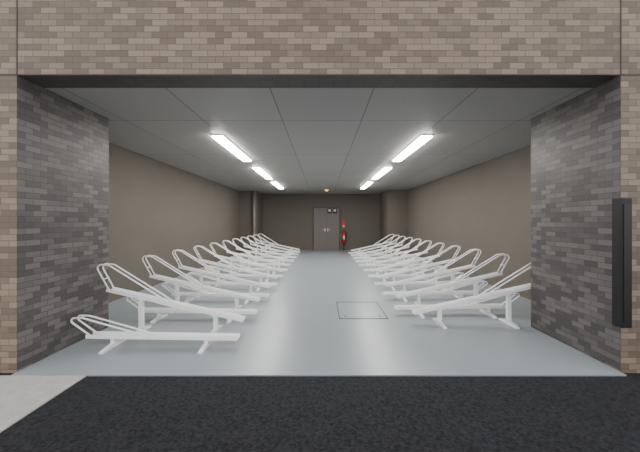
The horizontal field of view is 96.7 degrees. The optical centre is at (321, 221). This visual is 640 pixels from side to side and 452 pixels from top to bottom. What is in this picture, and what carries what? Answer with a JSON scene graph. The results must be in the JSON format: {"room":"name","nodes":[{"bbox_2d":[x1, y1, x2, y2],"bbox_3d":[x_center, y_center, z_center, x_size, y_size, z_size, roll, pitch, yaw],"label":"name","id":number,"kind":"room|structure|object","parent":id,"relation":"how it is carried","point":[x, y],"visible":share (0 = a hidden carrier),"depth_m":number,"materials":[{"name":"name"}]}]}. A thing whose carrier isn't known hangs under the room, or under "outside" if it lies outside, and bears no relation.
{"room":"bicycle parking garage","nodes":[
{"label":"bicycle parking garage","id":0,"kind":"room"},
{"bbox_2d":[0,75,108,372],"bbox_3d":[-5.940,0.022,3.263,6.120,2.815,1.155,0,0,0],"label":"brick wall","id":1,"kind":"structure","parent":0,"point":[54,149],"depth_m":3.00,"materials":[{"name":"grey brick"}]},
{"bbox_2d":[109,142,239,302],"bbox_3d":[-3.820,0.022,9.020,0.200,2.815,10.360,0,0,0],"label":"wall","id":2,"kind":"structure","parent":0,"point":[157,208],"depth_m":6.51,"materials":[{"name":"beige paint"}]},
{"bbox_2d":[45,88,592,193],"bbox_3d":[0.030,-1.485,8.675,7.900,0.200,11.450,0,0,0],"label":"ceiling","id":3,"kind":"structure","parent":0,"point":[308,140],"depth_m":4.23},
{"bbox_2d":[210,134,251,161],"bbox_3d":[-1.670,-1.365,5.450,0.220,0.040,1.900,0,0,0],"label":"recessed light","id":4,"kind":"object","parent":3,"relation":"in","point":[222,139],"visible":1,"depth_m":5.10,"materials":[{"name":"white plastic"}]},
{"bbox_2d":[252,167,272,178],"bbox_3d":[-1.670,-1.365,8.100,0.220,0.040,1.900,0,0,0],"label":"recessed light","id":5,"kind":"object","parent":3,"relation":"in","point":[259,170],"visible":1,"depth_m":7.85,"materials":[{"name":"white plastic"}]},
{"bbox_2d":[270,181,283,188],"bbox_3d":[-1.670,-1.365,10.750,0.220,0.040,1.900,0,0,0],"label":"recessed light","id":6,"kind":"object","parent":3,"relation":"in","point":[275,183],"visible":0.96,"depth_m":10.31,"materials":[{"name":"white plastic"}]},
{"bbox_2d":[360,181,373,188],"bbox_3d":[1.670,-1.365,10.750,0.220,0.040,1.900,0,0,0],"label":"recessed light","id":7,"kind":"object","parent":3,"relation":"in","point":[367,183],"visible":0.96,"depth_m":10.31,"materials":[{"name":"white plastic"}]},
{"bbox_2d":[371,167,391,178],"bbox_3d":[1.670,-1.365,8.100,0.220,0.040,1.900,0,0,0],"label":"recessed light","id":8,"kind":"object","parent":3,"relation":"in","point":[383,170],"visible":1,"depth_m":7.85,"materials":[{"name":"white plastic"}]},
{"bbox_2d":[392,134,433,161],"bbox_3d":[1.670,-1.365,5.450,0.220,0.040,1.900,0,0,0],"label":"recessed light","id":9,"kind":"object","parent":3,"relation":"in","point":[421,139],"visible":1,"depth_m":5.10,"materials":[{"name":"white plastic"}]},
{"bbox_2d":[12,250,626,375],"bbox_3d":[0.030,1.424,8.416,7.500,0.016,11.567,0,0,0],"label":"floor","id":10,"kind":"structure","parent":0,"point":[296,330],"depth_m":3.46,"materials":[{"name":"grey concrete"}]},
{"bbox_2d":[70,315,239,353],"bbox_3d":[-1.888,1.248,3.240,1.877,0.345,0.380,0,0,0],"label":"bicycle rack","id":11,"kind":"object","parent":10,"relation":"on","point":[208,338],"visible":1,"depth_m":3.19,"materials":[{"name":"white metal"}]},
{"bbox_2d":[97,263,244,332],"bbox_3d":[-1.936,0.980,3.670,1.870,0.880,0.380,0,0,0],"label":"bicycle rack","id":12,"kind":"object","parent":10,"relation":"on","point":[140,297],"visible":0.99,"depth_m":3.65,"materials":[{"name":"white metal"}]},
{"bbox_2d":[126,297,257,323],"bbox_3d":[-1.888,1.248,4.150,1.877,0.345,0.380,0,0,0],"label":"bicycle rack","id":13,"kind":"object","parent":10,"relation":"on","point":[159,311],"visible":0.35,"depth_m":4.10,"materials":[{"name":"white metal"}]},
{"bbox_2d":[142,255,259,313],"bbox_3d":[-1.936,0.980,4.580,1.870,0.880,0.380,0,0,0],"label":"bicycle rack","id":14,"kind":"object","parent":10,"relation":"on","point":[177,282],"visible":0.95,"depth_m":4.56,"materials":[{"name":"white metal"}]},
{"bbox_2d":[162,282,268,304],"bbox_3d":[-1.888,1.248,5.060,1.877,0.345,0.380,0,0,0],"label":"bicycle rack","id":15,"kind":"object","parent":10,"relation":"on","point":[188,294],"visible":0.82,"depth_m":5.01,"materials":[{"name":"white metal"}]},
{"bbox_2d":[172,249,270,297],"bbox_3d":[-1.936,0.980,5.490,1.870,0.880,0.380,0,0,0],"label":"bicycle rack","id":16,"kind":"object","parent":10,"relation":"on","point":[200,272],"visible":0.96,"depth_m":5.44,"materials":[{"name":"white metal"}]},
{"bbox_2d":[186,272,276,290],"bbox_3d":[-1.888,1.248,5.970,1.877,0.345,0.380,0,0,0],"label":"bicycle rack","id":17,"kind":"object","parent":10,"relation":"on","point":[220,282],"visible":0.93,"depth_m":5.92,"materials":[{"name":"white metal"}]},
{"bbox_2d":[194,245,277,286],"bbox_3d":[-1.936,0.980,6.400,1.870,0.880,0.380,0,0,0],"label":"bicycle rack","id":18,"kind":"object","parent":10,"relation":"on","point":[218,265],"visible":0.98,"depth_m":6.35,"materials":[{"name":"white metal"}]},
{"bbox_2d":[204,266,282,281],"bbox_3d":[-1.888,1.248,6.880,1.877,0.345,0.380,0,0,0],"label":"bicycle rack","id":19,"kind":"object","parent":10,"relation":"on","point":[234,274],"visible":0.71,"depth_m":6.83,"materials":[{"name":"white metal"}]},
{"bbox_2d":[210,242,282,277],"bbox_3d":[-1.936,0.980,7.310,1.870,0.880,0.380,0,0,0],"label":"bicycle rack","id":20,"kind":"object","parent":10,"relation":"on","point":[231,260],"visible":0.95,"depth_m":7.26,"materials":[{"name":"white metal"}]},
{"bbox_2d":[240,191,262,252],"bbox_3d":[-3.335,0.018,13.550,0.770,2.805,1.300,0,0,0],"label":"column","id":21,"kind":"structure","parent":10,"relation":"on","point":[246,200],"depth_m":12.90,"materials":[{"name":"beige paint"}]},
{"bbox_2d":[252,191,255,251],"bbox_3d":[-3.050,0.018,12.801,0.156,2.805,0.198,0,0,0],"label":"drain pipe","id":22,"kind":"object","parent":21,"relation":"attached to","point":[254,192],"visible":0.84,"depth_m":12.72,"materials":[{"name":"grey metal"}]},
{"bbox_2d":[218,261,287,274],"bbox_3d":[-1.888,1.248,7.790,1.877,0.345,0.380,0,0,0],"label":"bicycle rack","id":23,"kind":"object","parent":10,"relation":"on","point":[248,268],"visible":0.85,"depth_m":7.74,"materials":[{"name":"white metal"}]},
{"bbox_2d":[222,240,287,271],"bbox_3d":[-1.936,0.980,8.220,1.870,0.880,0.380,0,0,0],"label":"bicycle rack","id":24,"kind":"object","parent":10,"relation":"on","point":[239,254],"visible":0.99,"depth_m":8.17,"materials":[{"name":"white metal"}]},
{"bbox_2d":[230,257,290,267],"bbox_3d":[-1.888,1.248,8.700,1.877,0.345,0.380,0,0,0],"label":"bicycle rack","id":25,"kind":"object","parent":10,"relation":"on","point":[244,264],"visible":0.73,"depth_m":8.65,"materials":[{"name":"white metal"}]},
{"bbox_2d":[232,238,290,266],"bbox_3d":[-1.936,0.980,9.130,1.870,0.880,0.380,0,0,0],"label":"bicycle rack","id":26,"kind":"object","parent":10,"relation":"on","point":[248,251],"visible":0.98,"depth_m":9.08,"materials":[{"name":"white metal"}]},
{"bbox_2d":[238,253,293,262],"bbox_3d":[-1.888,1.248,9.610,1.877,0.345,0.380,0,0,0],"label":"bicycle rack","id":27,"kind":"object","parent":10,"relation":"on","point":[252,260],"visible":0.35,"depth_m":9.56,"materials":[{"name":"white metal"}]},
{"bbox_2d":[240,237,293,261],"bbox_3d":[-1.936,0.980,10.040,1.870,0.880,0.380,0,0,0],"label":"bicycle rack","id":28,"kind":"object","parent":10,"relation":"on","point":[264,250],"visible":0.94,"depth_m":9.99,"materials":[{"name":"white metal"}]},
{"bbox_2d":[247,236,295,258],"bbox_3d":[-1.936,0.980,10.950,1.870,0.880,0.380,0,0,0],"label":"bicycle rack","id":29,"kind":"object","parent":10,"relation":"on","point":[267,247],"visible":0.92,"depth_m":10.90,"materials":[{"name":"white metal"}]},
{"bbox_2d":[251,255,295,258],"bbox_3d":[-1.888,1.248,10.520,1.877,0.345,0.380,0,0,0],"label":"bicycle rack","id":30,"kind":"object","parent":10,"relation":"on","point":[251,255],"visible":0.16,"depth_m":10.47,"materials":[{"name":"white metal"}]},
{"bbox_2d":[251,249,297,255],"bbox_3d":[-1.888,1.248,11.430,1.877,0.345,0.380,0,0,0],"label":"bicycle rack","id":31,"kind":"object","parent":10,"relation":"on","point":[267,253],"visible":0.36,"depth_m":11.38,"materials":[{"name":"white metal"}]},
{"bbox_2d":[253,235,297,252],"bbox_3d":[-1.936,0.980,11.860,1.870,0.880,0.380,0,0,0],"label":"bicycle rack","id":32,"kind":"object","parent":10,"relation":"on","point":[271,245],"visible":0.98,"depth_m":11.81,"materials":[{"name":"white metal"}]},
{"bbox_2d":[258,234,299,250],"bbox_3d":[-1.936,0.980,12.770,1.870,0.880,0.380,0,0,0],"label":"bicycle rack","id":33,"kind":"object","parent":10,"relation":"on","point":[291,248],"visible":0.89,"depth_m":12.72,"materials":[{"name":"white metal"}]},
{"bbox_2d":[314,208,338,249],"bbox_3d":[0.220,0.365,14.185,1.260,2.090,0.030,0,0,0],"label":"leaves","id":34,"kind":"object","parent":10,"relation":"on","point":[319,213],"visible":1,"depth_m":14.17,"materials":[{"name":"paint"}]},
{"bbox_2d":[327,209,336,212],"bbox_3d":[0.510,-0.530,14.166,0.480,0.240,0.008,0,0,0],"label":"notices","id":35,"kind":"object","parent":34,"relation":"attached to","point":[328,210],"visible":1,"depth_m":14.16,"materials":[{"name":"white paper"}]},
{"bbox_2d":[342,230,345,249],"bbox_3d":[1.101,0.920,14.090,0.221,1.000,0.220,0,0,0],"label":"fire extinguisher","id":36,"kind":"object","parent":10,"relation":"on","point":[343,233],"visible":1,"depth_m":14.04,"materials":[{"name":"red metal"}]},
{"bbox_2d":[351,254,388,258],"bbox_3d":[2.058,1.248,11.070,1.877,0.345,0.380,0,0,0],"label":"bicycle rack","id":37,"kind":"object","parent":10,"relation":"on","point":[362,254],"visible":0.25,"depth_m":11.02,"materials":[{"name":"white metal"}]},
{"bbox_2d":[349,248,393,253],"bbox_3d":[2.058,1.248,11.910,1.877,0.345,0.380,0,0,0],"label":"bicycle rack","id":38,"kind":"object","parent":10,"relation":"on","point":[393,248],"visible":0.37,"depth_m":11.86,"materials":[{"name":"white metal"}]},
{"bbox_2d":[351,234,393,253],"bbox_3d":[2.196,0.980,12.350,1.870,0.880,0.380,0,0,0],"label":"bicycle rack","id":39,"kind":"object","parent":10,"relation":"on","point":[359,249],"visible":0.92,"depth_m":12.30,"materials":[{"name":"white metal"}]},
{"bbox_2d":[353,235,399,256],"bbox_3d":[2.196,0.980,11.510,1.870,0.880,0.380,0,0,0],"label":"bicycle rack","id":40,"kind":"object","parent":10,"relation":"on","point":[378,246],"visible":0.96,"depth_m":11.46,"materials":[{"name":"white metal"}]},
{"bbox_2d":[353,251,402,259],"bbox_3d":[2.058,1.248,10.230,1.877,0.345,0.380,0,0,0],"label":"bicycle rack","id":41,"kind":"object","parent":10,"relation":"on","point":[401,251],"visible":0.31,"depth_m":10.18,"materials":[{"name":"white metal"}]},
{"bbox_2d":[355,236,405,259],"bbox_3d":[2.196,0.980,10.670,1.870,0.880,0.380,0,0,0],"label":"bicycle rack","id":42,"kind":"object","parent":10,"relation":"on","point":[383,248],"visible":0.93,"depth_m":10.62,"materials":[{"name":"white metal"}]},
{"bbox_2d":[356,254,410,263],"bbox_3d":[2.058,1.248,9.390,1.877,0.345,0.380,0,0,0],"label":"bicycle rack","id":43,"kind":"object","parent":10,"relation":"on","point":[406,254],"visible":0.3,"depth_m":9.34,"materials":[{"name":"white metal"}]},
{"bbox_2d":[358,237,412,262],"bbox_3d":[2.196,0.980,9.830,1.870,0.880,0.380,0,0,0],"label":"bicycle rack","id":44,"kind":"object","parent":10,"relation":"on","point":[388,250],"visible":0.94,"depth_m":9.78,"materials":[{"name":"white metal"}]},
{"bbox_2d":[359,257,420,268],"bbox_3d":[2.058,1.248,8.550,1.877,0.345,0.380,0,0,0],"label":"bicycle rack","id":45,"kind":"object","parent":10,"relation":"on","point":[405,265],"visible":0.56,"depth_m":8.50,"materials":[{"name":"white metal"}]},
{"bbox_2d":[362,239,421,266],"bbox_3d":[2.196,0.980,8.990,1.870,0.880,0.380,0,0,0],"label":"bicycle rack","id":46,"kind":"object","parent":10,"relation":"on","point":[403,252],"visible":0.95,"depth_m":8.94,"materials":[{"name":"white metal"}]},
{"bbox_2d":[380,190,407,253],"bbox_3d":[3.330,0.018,13.350,0.900,2.805,1.700,0,0,0],"label":"column","id":47,"kind":"structure","parent":10,"relation":"on","point":[393,203],"depth_m":12.50,"materials":[{"name":"beige paint"}]},
{"bbox_2d":[363,261,432,274],"bbox_3d":[2.058,1.248,7.710,1.877,0.345,0.380,0,0,0],"label":"bicycle rack","id":48,"kind":"object","parent":10,"relation":"on","point":[395,269],"visible":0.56,"depth_m":7.66,"materials":[{"name":"white metal"}]},
{"bbox_2d":[366,240,431,271],"bbox_3d":[2.196,0.980,8.150,1.870,0.880,0.380,0,0,0],"label":"bicycle rack","id":49,"kind":"object","parent":10,"relation":"on","point":[415,254],"visible":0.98,"depth_m":8.10,"materials":[{"name":"white metal"}]},
{"bbox_2d":[368,266,446,281],"bbox_3d":[2.058,1.248,6.870,1.877,0.345,0.380,0,0,0],"label":"bicycle rack","id":50,"kind":"object","parent":10,"relation":"on","point":[417,273],"visible":0.71,"depth_m":6.82,"materials":[{"name":"white metal"}]},
{"bbox_2d":[371,242,444,277],"bbox_3d":[2.196,0.980,7.310,1.870,0.880,0.380,0,0,0],"label":"bicycle rack","id":51,"kind":"object","parent":10,"relation":"on","point":[385,268],"visible":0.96,"depth_m":7.26,"materials":[{"name":"white metal"}]},
{"bbox_2d":[377,245,460,285],"bbox_3d":[2.196,0.980,6.470,1.870,0.880,0.380,0,0,0],"label":"bicycle rack","id":52,"kind":"object","parent":10,"relation":"on","point":[436,264],"visible":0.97,"depth_m":6.42,"materials":[{"name":"white metal"}]},
{"bbox_2d":[374,272,463,290],"bbox_3d":[2.058,1.248,6.030,1.877,0.345,0.380,0,0,0],"label":"bicycle rack","id":53,"kind":"object","parent":10,"relation":"on","point":[431,281],"visible":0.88,"depth_m":5.98,"materials":[{"name":"white metal"}]},
{"bbox_2d":[385,249,480,295],"bbox_3d":[2.196,0.980,5.630,1.870,0.880,0.380,0,0,0],"label":"bicycle rack","id":54,"kind":"object","parent":10,"relation":"on","point":[452,271],"visible":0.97,"depth_m":5.58,"materials":[{"name":"white metal"}]},
{"bbox_2d":[383,280,487,301],"bbox_3d":[2.058,1.248,5.190,1.877,0.345,0.380,0,0,0],"label":"bicycle rack","id":55,"kind":"object","parent":10,"relation":"on","point":[441,292],"visible":0.83,"depth_m":5.14,"materials":[{"name":"white metal"}]},
{"bbox_2d":[396,253,509,304],"bbox_3d":[2.196,0.980,4.790,1.870,0.880,0.380,0,0,0],"label":"bicycle rack","id":56,"kind":"object","parent":10,"relation":"on","point":[476,279],"visible":0.97,"depth_m":4.77,"materials":[{"name":"white metal"}]},
{"bbox_2d":[394,292,519,318],"bbox_3d":[2.058,1.248,4.350,1.877,0.345,0.380,0,0,0],"label":"bicycle rack","id":57,"kind":"object","parent":10,"relation":"on","point":[488,307],"visible":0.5,"depth_m":4.30,"materials":[{"name":"white metal"}]},
{"bbox_2d":[412,262,530,328],"bbox_3d":[2.196,0.980,3.950,1.870,0.880,0.380,0,0,0],"label":"bicycle rack","id":58,"kind":"object","parent":10,"relation":"on","point":[439,307],"visible":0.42,"depth_m":3.93,"materials":[{"name":"white metal"}]},
{"bbox_2d":[0,373,639,451],"bbox_3d":[0.000,1.551,-2.000,40.000,0.238,36.000,0,0,0],"label":"ground","id":59,"kind":"structure","parent":0,"point":[96,413],"depth_m":2.12,"materials":[{"name":"black asphalt"}]},
{"bbox_2d":[0,375,85,432],"bbox_3d":[-5.590,1.428,-0.683,6.820,0.008,6.633,0,0,0],"label":"concrete pavement","id":60,"kind":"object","parent":59,"relation":"on","point":[20,395],"visible":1,"depth_m":2.37,"materials":[{"name":"grey concrete"}]},
{"bbox_2d":[0,0,639,87],"bbox_3d":[0.000,-2.982,2.817,18.000,3.195,0.265,0,0,0],"label":"facade","id":61,"kind":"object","parent":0,"point":[55,36],"depth_m":2.69,"materials":[{"name":"brown brick"}]},
{"bbox_2d":[16,0,17,74],"bbox_3d":[-2.880,-2.982,2.683,0.012,3.195,0.004,0,0,0],"label":"trim","id":62,"kind":"structure","parent":61,"relation":"attached to","point":[16,0],"depth_m":2.68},
{"bbox_2d":[0,74,639,74],"bbox_3d":[0.000,-1.387,2.683,18.000,0.012,0.004,0,0,0],"label":"trim","id":63,"kind":"structure","parent":61,"relation":"attached to","point":[0,74],"depth_m":2.68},
{"bbox_2d":[620,0,621,74],"bbox_3d":[2.820,-2.982,2.683,0.012,3.195,0.004,0,0,0],"label":"trim","id":64,"kind":"structure","parent":61,"relation":"attached to","point":[620,0],"depth_m":2.68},
{"bbox_2d":[263,194,379,249],"bbox_3d":[0.030,0.022,14.300,7.900,2.815,0.200,0,0,0],"label":"wall","id":65,"kind":"structure","parent":0,"point":[287,218],"depth_m":14.20,"materials":[{"name":"beige paint"}]},
{"bbox_2d":[313,207,339,249],"bbox_3d":[0.220,0.340,14.175,1.380,2.160,0.050,0,0,0],"label":"frame","id":66,"kind":"object","parent":65,"relation":"attached to","point":[313,207],"visible":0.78,"depth_m":14.15,"materials":[{"name":"paint"}]},
{"bbox_2d":[408,145,530,299],"bbox_3d":[3.880,0.022,9.020,0.200,2.815,10.360,0,0,0],"label":"wall","id":67,"kind":"structure","parent":0,"point":[485,206],"depth_m":6.70,"materials":[{"name":"beige paint"}]},
{"bbox_2d":[531,75,639,372],"bbox_3d":[5.910,0.022,3.263,6.180,2.815,1.155,0,0,0],"label":"wall","id":68,"kind":"structure","parent":0,"point":[585,149],"depth_m":3.04,"materials":[{"name":"grey brick"}]},
{"bbox_2d":[612,198,631,327],"bbox_3d":[2.785,0.380,2.639,0.100,1.190,0.091,0,0,0],"label":"light","id":69,"kind":"object","parent":68,"relation":"attached to","point":[621,207],"depth_m":2.60,"materials":[{"name":"black metal"}]}
]}

